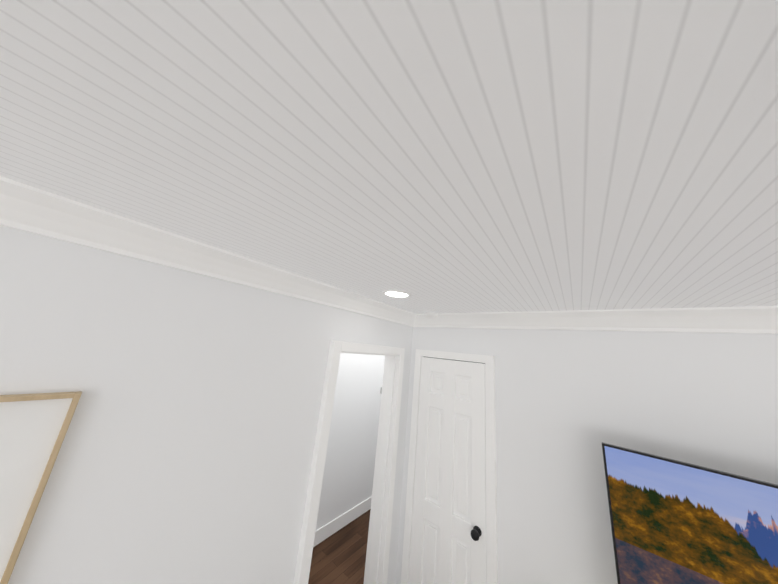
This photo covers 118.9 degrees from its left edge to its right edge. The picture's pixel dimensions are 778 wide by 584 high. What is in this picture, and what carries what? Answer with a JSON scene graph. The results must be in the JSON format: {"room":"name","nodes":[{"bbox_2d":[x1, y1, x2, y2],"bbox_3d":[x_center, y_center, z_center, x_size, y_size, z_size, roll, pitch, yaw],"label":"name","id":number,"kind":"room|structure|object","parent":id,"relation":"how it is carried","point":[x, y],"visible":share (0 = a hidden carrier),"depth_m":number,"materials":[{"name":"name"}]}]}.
{"room":"bedroom","nodes":[
{"label":"bedroom","id":0,"kind":"room"},
{"bbox_2d":[0,225,412,583],"bbox_3d":[-1.581,0.762,0.124,0.120,2.440,10.200,-6,-18,38],"label":"wall","id":1,"kind":"structure","parent":0,"point":[185,454],"depth_m":0.92,"materials":[{"name":"white paint"}]},
{"bbox_2d":[0,391,81,583],"bbox_3d":[-1.258,0.554,0.430,0.034,0.634,0.682,-6,-18,38],"label":"picture frame","id":2,"kind":"object","parent":1,"relation":"attached to","point":[33,429],"visible":1,"depth_m":0.66,"materials":[{"name":"brown wood"}]},
{"bbox_2d":[0,176,415,326],"bbox_3d":[-2.125,-0.662,-0.553,0.095,0.118,7.815,-6,-18,38],"label":"crown molding","id":3,"kind":"structure","parent":1,"relation":"attached to","point":[30,209],"depth_m":0.90,"materials":[{"name":"white paint"}]},
{"bbox_2d":[293,340,404,583],"bbox_3d":[-0.270,1.448,1.647,0.166,2.098,0.833,-6,-18,38],"label":"door frame","id":4,"kind":"structure","parent":1,"relation":"attached to","point":[379,500],"depth_m":1.78,"materials":[{"name":"white paint"}]},
{"bbox_2d":[308,509,370,583],"bbox_3d":[-0.177,1.816,-1.468,6.160,0.100,10.320,-6,-18,38],"label":"floor","id":5,"kind":"structure","parent":0,"point":[338,556],"depth_m":2.33,"materials":[{"name":"brown wood"}]},
{"bbox_3d":[1.488,1.967,0.466,1.569,0.855,0.489,-6,-18,38],"label":"dresser","id":6,"kind":"object","parent":5,"relation":"on","visible":0},
{"bbox_2d":[602,442,777,583],"bbox_3d":[1.614,1.138,0.649,1.415,0.856,0.239,-6,-18,38],"label":"tv","id":7,"kind":"object","parent":6,"relation":"on","point":[675,521],"visible":1,"depth_m":0.97,"materials":[{"name":"multicoloured glass"}]},
{"bbox_2d":[316,353,384,529],"bbox_3d":[-0.645,1.533,2.846,0.120,2.440,4.600,-6,-18,38],"label":"wall","id":8,"kind":"structure","parent":0,"point":[348,478],"depth_m":2.91,"materials":[{"name":"white paint"}]},
{"bbox_2d":[313,496,371,546],"bbox_3d":[-0.701,2.640,2.526,0.016,0.135,4.400,-6,-18,38],"label":"baseboard","id":9,"kind":"structure","parent":8,"relation":"attached to","point":[326,531],"depth_m":2.67,"materials":[{"name":"white paint"}]},
{"bbox_2d":[0,0,777,313],"bbox_3d":[0.062,-0.637,-0.856,6.160,0.100,10.320,-6,-18,38],"label":"ceiling","id":10,"kind":"structure","parent":0,"point":[456,156],"depth_m":0.41,"materials":[{"name":"white wood"}]},
{"bbox_2d":[382,290,410,297],"bbox_3d":[0.051,0.016,1.537,0.194,0.010,0.194,-6,-18,38],"label":"recessed light","id":11,"kind":"object","parent":10,"relation":"in","point":[396,293],"visible":0.96,"depth_m":1.52,"materials":[{"name":"white paint"}]},
{"bbox_2d":[395,327,777,583],"bbox_3d":[2.140,1.244,0.600,5.020,2.440,0.120,-6,-18,38],"label":"wall","id":12,"kind":"structure","parent":0,"point":[568,402],"depth_m":1.38,"materials":[{"name":"white paint"}]},
{"bbox_2d":[409,357,486,583],"bbox_3d":[0.431,1.571,1.753,0.592,2.041,0.110,-6,-18,38],"label":"door","id":13,"kind":"structure","parent":12,"relation":"attached to","point":[448,540],"depth_m":1.79,"materials":[{"name":"white wood"}]},
{"bbox_2d":[401,349,497,583],"bbox_3d":[0.454,1.551,1.785,0.714,2.102,0.046,-6,-18,38],"label":"door frame","id":14,"kind":"structure","parent":12,"relation":"attached to","point":[491,465],"depth_m":1.79,"materials":[{"name":"white paint"}]},
{"bbox_2d":[416,306,777,333],"bbox_3d":[2.144,0.100,0.831,4.680,0.118,0.095,-6,-18,38],"label":"crown molding","id":15,"kind":"structure","parent":12,"relation":"attached to","point":[745,319],"depth_m":1.38,"materials":[{"name":"white paint"}]}
]}

